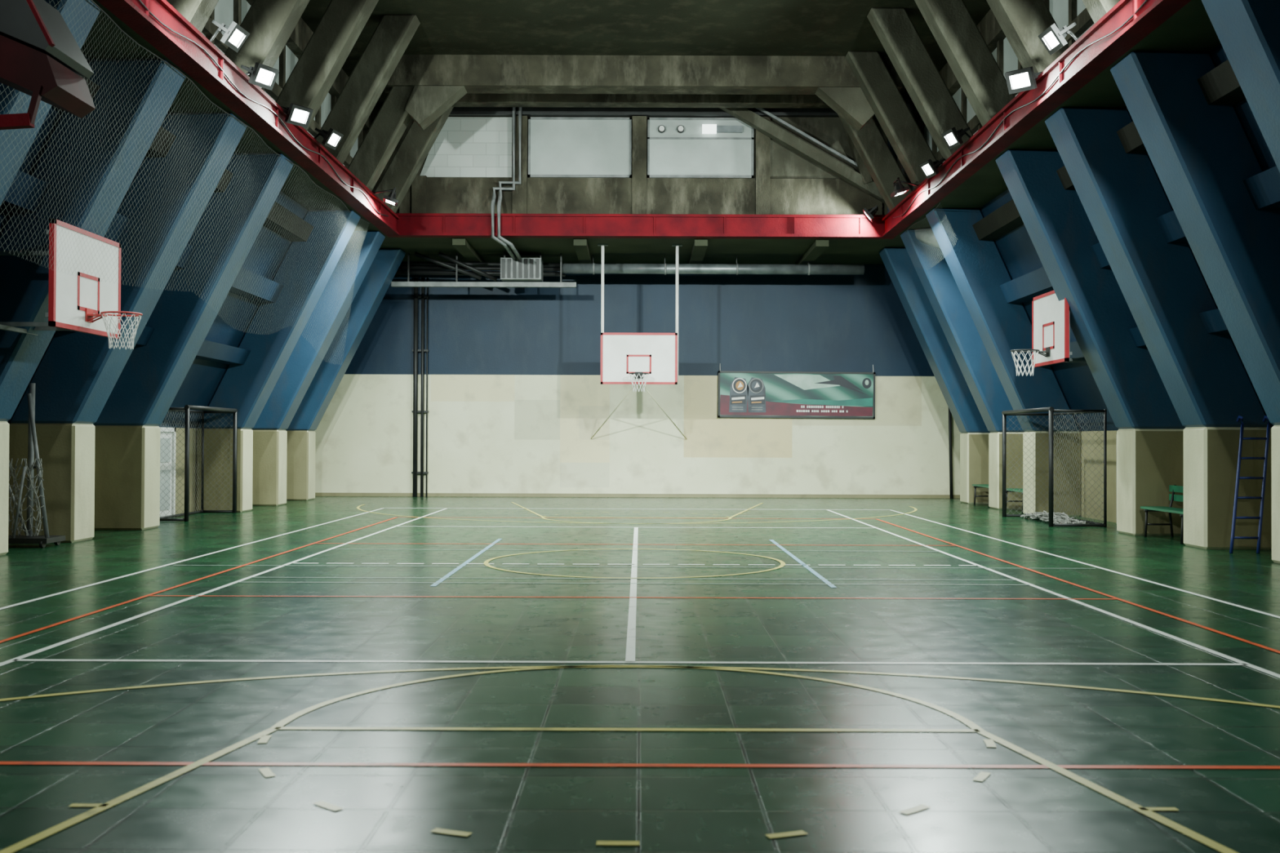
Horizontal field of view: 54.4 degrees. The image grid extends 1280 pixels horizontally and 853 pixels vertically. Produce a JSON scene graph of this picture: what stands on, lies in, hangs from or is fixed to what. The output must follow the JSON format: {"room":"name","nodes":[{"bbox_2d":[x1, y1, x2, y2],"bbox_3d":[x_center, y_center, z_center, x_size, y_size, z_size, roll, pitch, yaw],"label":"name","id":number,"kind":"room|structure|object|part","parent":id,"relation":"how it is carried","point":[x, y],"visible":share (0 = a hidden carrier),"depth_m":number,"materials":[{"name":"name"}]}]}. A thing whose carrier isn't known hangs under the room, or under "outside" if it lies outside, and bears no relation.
{"room":"sports hall","nodes":[
{"label":"sports hall","id":0,"kind":"room"},
{"bbox_2d":[0,53,313,514],"bbox_3d":[-7.958,-1.457,14.367,2.675,6.150,36.700,0,-1,0],"label":"wall","id":1,"kind":"structure","parent":0,"point":[219,349],"depth_m":23.73,"materials":[{"name":"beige paint"}]},
{"bbox_2d":[160,426,176,516],"bbox_3d":[-8.937,0.867,23.291,0.122,1.700,1.160,0,-1,0],"label":"door","id":2,"kind":"structure","parent":1,"relation":"in","point":[169,442],"depth_m":23.55,"materials":[{"name":"white paint"}]},
{"bbox_2d":[80,0,425,261],"bbox_3d":[-7.584,-4.641,14.404,4.000,0.220,36.700,0,-1,0],"label":"gallery slab","id":3,"kind":"object","parent":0,"point":[388,242],"depth_m":17.55,"materials":[{"name":"concrete"}]},
{"bbox_2d":[166,0,218,32],"bbox_3d":[-5.197,-6.194,15.547,2.174,2.930,0.450,0,-1,0],"label":"rafter","id":4,"kind":"object","parent":3,"relation":"on","point":[197,12],"visible":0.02,"depth_m":15.37,"materials":[{"name":"grey concrete"}]},
{"bbox_2d":[96,0,399,235],"bbox_3d":[-5.633,-4.753,12.205,0.300,0.412,32.300,0,-1,0],"label":"girder","id":5,"kind":"object","parent":3,"relation":"attached to","point":[157,22],"visible":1,"depth_m":17.30,"materials":[{"name":"metal"}]},
{"bbox_2d":[0,0,95,129],"bbox_3d":[-5.166,-3.457,10.268,1.043,2.213,0.845,0,-1,0],"label":"basketball backboard","id":6,"kind":"object","parent":5,"relation":"hanging from","point":[41,59],"visible":1,"depth_m":9.94,"materials":[{"name":"red paint"}]},
{"bbox_2d":[0,0,369,361],"bbox_3d":[-5.981,-2.890,17.784,0.418,3.107,17.501,0,-1,0],"label":"safety net","id":7,"kind":"object","parent":5,"relation":"hanging from","point":[93,2],"visible":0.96,"depth_m":15.73,"materials":[{"name":"grey fabric"}]},
{"bbox_2d":[209,19,249,52],"bbox_3d":[-5.352,-5.037,16.073,0.486,0.303,0.430,0,-1,7],"label":"floodlight","id":8,"kind":"object","parent":5,"relation":"attached to","point":[234,36],"visible":0.99,"depth_m":16.00,"materials":[{"name":"metal"}]},
{"bbox_3d":[-5.226,-5.029,16.058,0.008,0.180,0.270,35,3,6],"label":"glass","id":9,"kind":"part","parent":8,"relation":"part of","materials":[{"name":"white glass"}]},
{"bbox_2d":[240,62,279,90],"bbox_3d":[-5.358,-4.912,17.497,0.392,0.295,0.430,0,-1,28],"label":"floodlight","id":10,"kind":"object","parent":5,"relation":"attached to","point":[262,75],"visible":1,"depth_m":17.42,"materials":[{"name":"metal"}]},
{"bbox_3d":[-5.277,-4.914,17.454,0.008,0.180,0.270,31,14,25],"label":"glass","id":11,"kind":"part","parent":10,"relation":"part of","materials":[{"name":"white glass"}]},
{"bbox_2d":[280,102,313,128],"bbox_3d":[-5.344,-4.811,19.300,0.374,0.294,0.430,0,-1,35],"label":"floodlight","id":12,"kind":"object","parent":5,"relation":"attached to","point":[298,115],"visible":0.96,"depth_m":19.23,"materials":[{"name":"metal"}]},
{"bbox_3d":[-5.277,-4.813,19.253,0.008,0.180,0.270,34,18,31],"label":"glass","id":13,"kind":"part","parent":12,"relation":"part of","materials":[{"name":"white glass"}]},
{"bbox_2d":[313,127,343,150],"bbox_3d":[-5.348,-4.893,21.184,0.474,0.297,0.430,0,-1,13],"label":"floodlight","id":14,"kind":"object","parent":5,"relation":"attached to","point":[332,137],"visible":0.98,"depth_m":21.09,"materials":[{"name":"metal"}]},
{"bbox_3d":[-5.226,-4.891,21.156,0.008,0.180,0.270,34,6,11],"label":"glass","id":15,"kind":"part","parent":14,"relation":"part of","materials":[{"name":"white glass"}]},
{"bbox_2d":[373,186,398,206],"bbox_3d":[-5.277,-4.737,25.623,0.592,0.326,0.430,0,-1,-13],"label":"floodlight","id":16,"kind":"object","parent":5,"relation":"attached to","point":[391,199],"visible":0.99,"depth_m":25.55,"materials":[{"name":"metal"}]},
{"bbox_2d":[224,0,309,88],"bbox_3d":[-5.197,-6.166,18.047,2.174,2.930,0.450,0,-1,0],"label":"rafter","id":17,"kind":"object","parent":3,"relation":"on","point":[269,24],"visible":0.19,"depth_m":17.82,"materials":[{"name":"grey concrete"}]},
{"bbox_2d":[275,0,378,130],"bbox_3d":[-5.197,-6.137,20.547,2.174,2.930,0.450,0,-1,0],"label":"rafter","id":18,"kind":"object","parent":3,"relation":"on","point":[342,23],"visible":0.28,"depth_m":20.33,"materials":[{"name":"grey concrete"}]},
{"bbox_2d":[315,14,420,164],"bbox_3d":[-5.198,-6.108,23.047,2.174,2.930,0.450,0,-1,0],"label":"rafter","id":19,"kind":"object","parent":3,"relation":"on","point":[392,36],"visible":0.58,"depth_m":22.83,"materials":[{"name":"grey concrete"}]},
{"bbox_2d":[347,86,413,191],"bbox_3d":[-5.198,-6.079,25.547,2.174,2.930,0.450,0,-1,0],"label":"rafter","id":20,"kind":"object","parent":3,"relation":"on","point":[392,120],"visible":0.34,"depth_m":25.32,"materials":[{"name":"grey concrete"}]},
{"bbox_2d":[374,106,453,213],"bbox_3d":[-5.198,-6.051,28.046,2.174,2.930,0.450,0,-1,0],"label":"rafter","id":21,"kind":"object","parent":3,"relation":"on","point":[415,145],"visible":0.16,"depth_m":27.82,"materials":[{"name":"grey concrete"}]},
{"bbox_2d":[201,0,370,168],"bbox_3d":[-6.478,-6.232,12.672,0.400,2.930,33.200,0,-1,0],"label":"wall","id":22,"kind":"structure","parent":0,"point":[225,11],"depth_m":22.75,"materials":[{"name":"concrete"}]},
{"bbox_2d":[362,104,887,214],"bbox_3d":[0.021,-6.171,28.988,13.000,3.230,0.470,0,-1,0],"label":"wall","id":23,"kind":"structure","parent":0,"point":[784,181],"depth_m":28.86,"materials":[{"name":"concrete"}]},
{"bbox_2d":[420,116,512,177],"bbox_3d":[-4.052,-6.501,28.962,2.150,1.400,0.030,0,-1,0],"label":"window","id":24,"kind":"structure","parent":23,"relation":"in","point":[464,146],"depth_m":28.95,"materials":[{"name":"white glass"}]},
{"bbox_2d":[490,106,521,260],"bbox_3d":[-3.065,-5.770,29.398,0.680,3.345,2.341,0,-1,0],"label":"conduit","id":25,"kind":"object","parent":23,"relation":"attached to","point":[500,239],"visible":0.94,"depth_m":28.64,"materials":[{"name":"grey metal"}]},
{"bbox_2d":[528,116,631,177],"bbox_3d":[-1.397,-6.492,28.947,2.400,1.400,0.060,0,-1,0],"label":"window","id":26,"kind":"structure","parent":23,"relation":"in","point":[559,147],"depth_m":28.95,"materials":[{"name":"white glass"}]},
{"bbox_2d":[647,117,753,177],"bbox_3d":[1.408,-6.482,28.947,2.470,1.400,0.060,0,-1,0],"label":"window","id":27,"kind":"structure","parent":23,"relation":"in","point":[671,153],"depth_m":28.95,"materials":[{"name":"grey paint"}]},
{"bbox_2d":[657,124,665,133],"bbox_3d":[0.504,-6.906,28.872,0.170,0.170,0.100,0,-1,0],"label":"lamp","id":28,"kind":"object","parent":27,"relation":"attached to","point":[661,128],"visible":1,"depth_m":28.82,"materials":[{"name":"metal"}]},
{"bbox_2d":[676,124,684,133],"bbox_3d":[0.944,-6.905,28.872,0.170,0.170,0.100,0,-1,0],"label":"lamp","id":29,"kind":"object","parent":27,"relation":"attached to","point":[680,129],"visible":1,"depth_m":28.83,"materials":[{"name":"metal"}]},
{"bbox_2d":[702,124,742,133],"bbox_3d":[1.909,-6.901,28.872,0.930,0.200,0.100,0,-1,0],"label":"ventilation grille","id":30,"kind":"object","parent":27,"relation":"attached to","point":[706,128],"visible":1,"depth_m":28.85,"materials":[{"name":"white"}]},
{"bbox_2d":[719,107,886,204],"bbox_3d":[3.747,-6.393,28.608,4.170,2.538,0.315,0,-1,0],"label":"brace","id":31,"kind":"object","parent":23,"relation":"attached to","point":[861,180],"visible":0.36,"depth_m":28.49,"materials":[{"name":"grey paint"}]},
{"bbox_2d":[314,262,961,494],"bbox_3d":[0.004,-1.216,32.862,20.400,6.150,0.308,0,-1,0],"label":"wall","id":32,"kind":"structure","parent":0,"point":[517,399],"depth_m":32.71,"materials":[{"name":"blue paint"}]},
{"bbox_2d":[411,276,429,497],"bbox_3d":[-5.756,-1.040,32.611,0.420,5.750,0.195,0,-1,0],"label":"vertical pipes","id":33,"kind":"object","parent":32,"relation":"attached to","point":[415,297],"visible":1,"depth_m":32.54,"materials":[{"name":"metal"}]},
{"bbox_2d":[315,493,959,498],"bbox_3d":[-0.056,1.811,32.667,17.100,0.090,0.021,0,-1,0],"label":"baseboard","id":34,"kind":"structure","parent":32,"relation":"attached to","point":[487,495],"depth_m":32.66,"materials":[{"name":"beige paint"}]},
{"bbox_2d":[717,364,875,418],"bbox_3d":[4.107,-0.930,32.651,4.120,1.422,0.077,1,-1,0],"label":"advertising banner","id":35,"kind":"object","parent":32,"relation":"attached to","point":[741,394],"visible":1,"depth_m":32.62,"materials":[{"name":"plastic"}]},
{"bbox_2d":[0,496,1279,852],"bbox_3d":[-0.006,1.747,14.481,20.400,0.200,37.000,0,-1,0],"label":"floor","id":36,"kind":"structure","parent":0,"point":[204,808],"depth_m":7.74,"materials":[{"name":"green rubber"}]},
{"bbox_2d":[6,382,65,547],"bbox_3d":[-8.492,0.522,17.115,0.940,2.249,0.560,0,-1,0],"label":"trolley","id":37,"kind":"object","parent":36,"relation":"on","point":[33,448],"visible":0.73,"depth_m":17.05,"materials":[{"name":"black metal"}]},
{"bbox_2d":[8,457,44,536],"bbox_3d":[-8.395,0.961,16.940,0.573,1.057,0.097,0,-1,0],"label":"net","id":38,"kind":"object","parent":37,"relation":"on","point":[36,500],"visible":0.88,"depth_m":16.93,"materials":[{"name":"white fabric"}]},
{"bbox_2d":[0,0,100,205],"bbox_3d":[-7.413,-1.469,13.078,3.164,6.148,0.720,0,-1,0],"label":"column","id":39,"kind":"structure","parent":36,"relation":"on","point":[73,26],"depth_m":13.13,"materials":[{"name":"beige paint"}]},
{"bbox_2d":[0,58,185,555],"bbox_3d":[-7.413,-1.440,15.577,3.164,6.148,0.720,0,-1,0],"label":"column","id":40,"kind":"structure","parent":36,"relation":"on","point":[24,282],"depth_m":15.25,"materials":[{"name":"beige paint"}]},
{"bbox_2d":[0,218,142,349],"bbox_3d":[-7.032,-1.644,15.152,1.873,1.412,1.705,0,-1,37],"label":"basketball hoop","id":41,"kind":"object","parent":40,"relation":"attached to","point":[92,306],"visible":1,"depth_m":14.85,"materials":[{"name":"white paint"}]},
{"bbox_2d":[8,112,246,542],"bbox_3d":[-7.413,-1.412,18.077,3.164,6.148,0.720,0,-1,0],"label":"column","id":42,"kind":"structure","parent":36,"relation":"on","point":[77,372],"depth_m":17.74,"materials":[{"name":"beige paint"}]},
{"bbox_2d":[93,153,293,530],"bbox_3d":[-7.413,-1.383,20.577,3.164,6.148,0.720,0,-1,0],"label":"column","id":43,"kind":"structure","parent":36,"relation":"on","point":[127,430],"depth_m":20.23,"materials":[{"name":"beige paint"}]},
{"bbox_2d":[158,404,237,521],"bbox_3d":[-8.470,0.675,23.718,0.715,2.098,2.730,0,-1,0],"label":"goal","id":44,"kind":"object","parent":36,"relation":"on","point":[187,408],"visible":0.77,"depth_m":24.00,"materials":[{"name":"metal"}]},
{"bbox_2d":[195,209,360,512],"bbox_3d":[-7.413,-1.325,25.577,3.164,6.148,0.720,0,-1,0],"label":"column","id":45,"kind":"structure","parent":36,"relation":"on","point":[246,388],"depth_m":25.23,"materials":[{"name":"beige paint"}]},
{"bbox_2d":[251,231,385,506],"bbox_3d":[-7.413,-1.297,28.076,3.164,6.148,0.720,0,-1,0],"label":"column","id":46,"kind":"structure","parent":36,"relation":"on","point":[269,432],"depth_m":27.73,"materials":[{"name":"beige paint"}]},
{"bbox_2d":[285,248,405,500],"bbox_3d":[-7.413,-1.268,30.576,3.164,6.148,0.720,0,-1,0],"label":"column","id":47,"kind":"structure","parent":36,"relation":"on","point":[301,434],"depth_m":30.23,"materials":[{"name":"beige paint"}]},
{"bbox_2d":[0,502,1279,852],"bbox_3d":[-0.066,1.625,12.885,14.000,0.002,33.806,0,-1,0],"label":"court markings","id":48,"kind":"object","parent":36,"relation":"on","point":[631,633],"visible":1,"depth_m":7.86,"materials":[{"name":"white paint"}]},
{"bbox_2d":[879,247,990,503],"bbox_3d":[7.311,-1.222,30.126,2.946,6.148,0.720,0,-1,0],"label":"column","id":49,"kind":"structure","parent":36,"relation":"on","point":[974,437],"depth_m":29.78,"materials":[{"name":"beige paint"}]},
{"bbox_2d":[900,229,1024,509],"bbox_3d":[7.312,-1.250,27.627,2.946,6.148,0.720,0,-1,0],"label":"column","id":50,"kind":"structure","parent":36,"relation":"on","point":[941,289],"depth_m":27.28,"materials":[{"name":"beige paint"}]},
{"bbox_2d":[972,484,989,507],"bbox_3d":[8.150,1.429,28.836,0.509,0.826,1.500,0,-1,0],"label":"park bench","id":51,"kind":"object","parent":36,"relation":"on","point":[975,486],"visible":0.36,"depth_m":29.42,"materials":[{"name":"green paint"}]},
{"bbox_2d":[925,208,1080,516],"bbox_3d":[7.312,-1.279,25.127,2.946,6.148,0.720,0,-1,0],"label":"column","id":52,"kind":"structure","parent":36,"relation":"on","point":[978,268],"depth_m":24.78,"materials":[{"name":"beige paint"}]},
{"bbox_2d":[1006,488,1022,513],"bbox_3d":[8.150,1.401,26.336,0.509,0.826,1.500,0,-1,0],"label":"park bench","id":53,"kind":"object","parent":36,"relation":"on","point":[1011,490],"visible":0.25,"depth_m":26.91,"materials":[{"name":"green paint"}]},
{"bbox_2d":[1020,510,1086,524],"bbox_3d":[7.635,1.672,23.133,0.654,0.198,2.418,0,-1,0],"label":"goal net","id":54,"kind":"object","parent":36,"relation":"on","point":[1044,516],"visible":0.87,"depth_m":22.74,"materials":[{"name":"white fabric"}]},
{"bbox_2d":[1001,407,1106,527],"bbox_3d":[7.665,0.725,23.194,1.015,2.098,2.880,0,-1,0],"label":"goal","id":55,"kind":"object","parent":36,"relation":"on","point":[1026,412],"visible":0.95,"depth_m":21.80,"materials":[{"name":"metal"}]},
{"bbox_2d":[995,149,1185,536],"bbox_3d":[7.312,-1.337,20.127,2.946,6.148,0.720,0,-1,0],"label":"column","id":56,"kind":"structure","parent":36,"relation":"on","point":[1150,437],"depth_m":19.78,"materials":[{"name":"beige paint"}]},
{"bbox_2d":[1010,290,1086,376],"bbox_3d":[6.980,-1.557,21.070,1.128,1.412,1.639,0,-1,38],"label":"basketball hoop","id":57,"kind":"object","parent":56,"relation":"attached to","point":[1051,317],"visible":1,"depth_m":20.89,"materials":[{"name":"white paint"}]},
{"bbox_2d":[1044,106,1271,549],"bbox_3d":[7.312,-1.365,17.627,2.946,6.148,0.720,0,-1,0],"label":"column","id":58,"kind":"structure","parent":36,"relation":"on","point":[1206,381],"depth_m":17.28,"materials":[{"name":"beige paint"}]},
{"bbox_2d":[1140,484,1183,544],"bbox_3d":[8.150,1.314,18.836,0.509,0.826,1.600,0,-1,0],"label":"park bench","id":59,"kind":"object","parent":36,"relation":"on","point":[1172,497],"visible":0.6,"depth_m":19.39,"materials":[{"name":"green paint"}]},
{"bbox_2d":[1110,51,1279,563],"bbox_3d":[7.312,-1.394,15.127,2.946,6.148,0.720,0,-1,0],"label":"column","id":60,"kind":"structure","parent":36,"relation":"on","point":[1202,153],"depth_m":14.80,"materials":[{"name":"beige paint"}]},
{"bbox_2d":[1201,0,1279,172],"bbox_3d":[7.312,-1.423,12.627,2.946,6.148,0.720,0,-1,0],"label":"column","id":61,"kind":"structure","parent":36,"relation":"on","point":[1247,31],"depth_m":12.60,"materials":[{"name":"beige paint"}]},
{"bbox_2d":[1229,415,1270,553],"bbox_3d":[8.296,0.776,16.893,0.421,1.866,0.833,0,-1,34],"label":"ladder","id":62,"kind":"object","parent":36,"relation":"on","point":[1239,417],"visible":0.98,"depth_m":16.82,"materials":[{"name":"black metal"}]},
{"bbox_2d":[398,237,883,264],"bbox_3d":[0.015,-4.348,30.612,11.200,0.380,4.280,0,-1,0],"label":"gallery slab","id":63,"kind":"object","parent":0,"point":[581,251],"visible":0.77,"depth_m":30.29,"materials":[{"name":"concrete"}]},
{"bbox_2d":[391,252,576,287],"bbox_3d":[-3.937,-3.900,31.197,4.701,0.850,0.799,0,-1,0],"label":"cable tray","id":64,"kind":"object","parent":63,"relation":"hanging from","point":[460,268],"visible":0.79,"depth_m":31.01,"materials":[{"name":"grey paint"}]},
{"bbox_2d":[500,252,543,282],"bbox_3d":[-2.936,-3.974,30.983,1.000,0.700,0.730,0,-1,0],"label":"radiator","id":65,"kind":"object","parent":63,"relation":"attached to","point":[526,269],"visible":0.97,"depth_m":30.65,"materials":[{"name":"grey metal"}]},
{"bbox_2d":[591,244,686,439],"bbox_3d":[-0.023,-1.999,30.760,2.528,4.634,3.844,0,-1,0],"label":"basketball hoop","id":66,"kind":"object","parent":63,"relation":"hanging from","point":[634,359],"visible":1,"depth_m":29.47,"materials":[{"name":"white paint"}]},
{"bbox_2d":[386,213,894,239],"bbox_3d":[0.016,-4.590,28.505,11.600,0.504,0.300,0,-1,0],"label":"girder","id":67,"kind":"object","parent":63,"relation":"on","point":[408,224],"visible":0.84,"depth_m":28.41,"materials":[{"name":"metal"}]},
{"bbox_2d":[862,205,878,222],"bbox_3d":[5.215,-4.791,28.127,0.328,0.313,0.586,0,-1,12],"label":"floodlight","id":68,"kind":"object","parent":67,"relation":"attached to","point":[869,213],"visible":1,"depth_m":27.91,"materials":[{"name":"metal"}]},
{"bbox_2d":[561,254,864,275],"bbox_3d":[1.814,-4.056,31.249,7.600,0.495,0.290,0,-1,0],"label":"ventilation duct","id":69,"kind":"object","parent":63,"relation":"attached to","point":[736,268],"visible":0.97,"depth_m":31.14,"materials":[{"name":"metal"}]},
{"bbox_2d":[300,0,991,107],"bbox_3d":[0.026,-7.514,12.687,13.400,0.920,33.200,0,-1,0],"label":"ceiling","id":70,"kind":"structure","parent":0,"point":[504,53],"depth_m":24.84,"materials":[{"name":"concrete"}]},
{"bbox_2d":[404,85,467,129],"bbox_3d":[-4.177,-6.531,25.527,1.200,0.780,0.500,0,-1,0],"label":"concrete haunch","id":71,"kind":"object","parent":70,"relation":"attached to","point":[425,104],"visible":0.93,"depth_m":25.28,"materials":[{"name":"grey concrete"}]},
{"bbox_2d":[815,87,874,131],"bbox_3d":[4.223,-6.502,25.527,1.200,0.780,0.500,0,-1,0],"label":"concrete haunch","id":72,"kind":"object","parent":70,"relation":"attached to","point":[851,104],"visible":0.79,"depth_m":25.28,"materials":[{"name":"grey concrete"}]},
{"bbox_2d":[914,0,1094,162],"bbox_3d":[6.522,-6.187,12.672,0.400,2.930,33.200,0,-1,0],"label":"wall","id":73,"kind":"structure","parent":0,"point":[1064,12],"depth_m":22.32,"materials":[{"name":"concrete"}]},
{"bbox_2d":[853,0,1220,264],"bbox_3d":[7.616,-4.588,14.404,4.000,0.220,36.700,0,-1,0],"label":"gallery slab","id":74,"kind":"object","parent":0,"point":[1190,28],"visible":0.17,"depth_m":17.05,"materials":[{"name":"concrete"}]},
{"bbox_2d":[837,114,912,211],"bbox_3d":[5.240,-6.019,27.596,2.174,2.930,0.450,0,-1,0],"label":"rafter","id":75,"kind":"object","parent":74,"relation":"on","point":[883,168],"visible":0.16,"depth_m":27.37,"materials":[{"name":"grey concrete"}]},
{"bbox_2d":[844,51,939,188],"bbox_3d":[5.240,-6.048,25.097,2.174,2.930,0.450,0,-1,0],"label":"rafter","id":76,"kind":"object","parent":74,"relation":"on","point":[878,86],"visible":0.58,"depth_m":24.88,"materials":[{"name":"grey concrete"}]},
{"bbox_2d":[897,96,940,248],"bbox_3d":[6.426,-5.543,27.286,0.585,3.682,2.000,1,-1,-41],"label":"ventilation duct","id":77,"kind":"object","parent":74,"relation":"attached to","point":[908,100],"visible":0.2,"depth_m":27.23,"materials":[{"name":"metal"}]},
{"bbox_2d":[866,7,973,160],"bbox_3d":[5.240,-6.077,22.597,2.174,2.930,0.450,0,-1,0],"label":"rafter","id":78,"kind":"object","parent":74,"relation":"on","point":[894,28],"visible":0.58,"depth_m":22.38,"materials":[{"name":"grey concrete"}]},
{"bbox_2d":[914,0,1015,126],"bbox_3d":[5.240,-6.106,20.097,2.174,2.930,0.450,0,-1,0],"label":"rafter","id":79,"kind":"object","parent":74,"relation":"on","point":[954,29],"visible":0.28,"depth_m":19.88,"materials":[{"name":"grey concrete"}]},
{"bbox_2d":[986,0,1068,72],"bbox_3d":[5.240,-6.135,17.597,2.174,2.930,0.450,0,-1,0],"label":"rafter","id":80,"kind":"object","parent":74,"relation":"on","point":[1021,21],"visible":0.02,"depth_m":17.37,"materials":[{"name":"grey concrete"}]},
{"bbox_2d":[882,0,1191,236],"bbox_3d":[5.667,-4.714,12.205,0.300,0.412,32.300,0,-1,0],"label":"girder","id":81,"kind":"object","parent":74,"relation":"on","point":[1128,22],"visible":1,"depth_m":17.16,"materials":[{"name":"metal"}]},
{"bbox_2d":[887,95,904,213],"bbox_3d":[5.806,-6.115,28.213,0.330,2.720,0.280,0,-1,0],"label":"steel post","id":82,"kind":"object","parent":81,"relation":"on","point":[889,144],"visible":0.14,"depth_m":28.08,"materials":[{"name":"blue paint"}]},
{"bbox_2d":[890,177,919,197],"bbox_3d":[5.319,-4.751,24.757,0.603,0.325,0.430,0,-1,0],"label":"floodlight","id":83,"kind":"object","parent":81,"relation":"attached to","point":[899,188],"visible":0.98,"depth_m":24.65,"materials":[{"name":"metal"}]},
{"bbox_2d":[905,202,956,269],"bbox_3d":[5.979,-3.805,25.921,0.365,1.005,3.751,0,-1,0],"label":"safety net","id":84,"kind":"object","parent":81,"relation":"hanging from","point":[940,202],"visible":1,"depth_m":25.67,"materials":[{"name":"grey fabric"}]},
{"bbox_2d":[918,158,945,178],"bbox_3d":[5.405,-4.741,22.876,0.428,0.303,0.430,0,-1,-12],"label":"floodlight","id":85,"kind":"object","parent":81,"relation":"attached to","point":[929,167],"visible":0.98,"depth_m":22.78,"materials":[{"name":"metal"}]},
{"bbox_3d":[5.310,-4.734,22.855,0.008,0.180,0.270,-36,7,-10],"label":"glass","id":86,"kind":"part","parent":85,"relation":"part of","materials":[{"name":"white glass"}]},
{"bbox_2d":[941,127,971,149],"bbox_3d":[5.383,-4.858,20.981,0.476,0.297,0.430,0,-1,-12],"label":"floodlight","id":87,"kind":"object","parent":81,"relation":"attached to","point":[952,136],"visible":0.98,"depth_m":20.89,"materials":[{"name":"metal"}]},
{"bbox_3d":[5.260,-4.856,20.956,0.008,0.180,0.270,-33,6,-10],"label":"glass","id":88,"kind":"part","parent":87,"relation":"part of","materials":[{"name":"white glass"}]},
{"bbox_2d":[1004,66,1041,93],"bbox_3d":[5.361,-4.826,17.399,0.432,0.298,0.335,0,-1,45],"label":"floodlight","id":89,"kind":"object","parent":81,"relation":"attached to","point":[1022,79],"visible":0.94,"depth_m":17.34,"materials":[{"name":"metal"}]},
{"bbox_3d":[5.312,-4.828,17.352,0.270,0.180,0.008,0,25,45],"label":"glass","id":90,"kind":"part","parent":89,"relation":"part of","materials":[{"name":"white glass"}]},
{"bbox_2d":[1038,22,1078,55],"bbox_3d":[5.387,-4.941,15.869,0.485,0.302,0.430,0,-1,-5],"label":"floodlight","id":91,"kind":"object","parent":81,"relation":"attached to","point":[1053,39],"visible":0.98,"depth_m":15.80,"materials":[{"name":"metal"}]},
{"bbox_3d":[5.261,-4.935,15.857,0.008,0.180,0.270,-35,2,-5],"label":"glass","id":92,"kind":"part","parent":91,"relation":"part of","materials":[{"name":"white glass"}]},
{"bbox_2d":[1081,0,1119,23],"bbox_3d":[5.240,-6.163,15.097,2.174,2.930,0.450,0,-1,0],"label":"rafter","id":93,"kind":"object","parent":74,"relation":"on","point":[1096,9],"visible":0.02,"depth_m":15.03,"materials":[{"name":"grey concrete"}]},
{"bbox_2d":[972,43,1279,549],"bbox_3d":[7.849,-1.402,14.367,2.472,6.150,36.700,0,-1,0],"label":"wall","id":94,"kind":"structure","parent":0,"point":[1002,223],"depth_m":23.03,"materials":[{"name":"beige paint"}]},
{"bbox_2d":[948,408,952,498],"bbox_3d":[8.129,0.284,32.599,0.140,3.202,0.080,0,-1,0],"label":"pipe","id":95,"kind":"object","parent":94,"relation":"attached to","point":[949,412],"visible":0.65,"depth_m":32.57,"materials":[{"name":"metal"}]}
]}

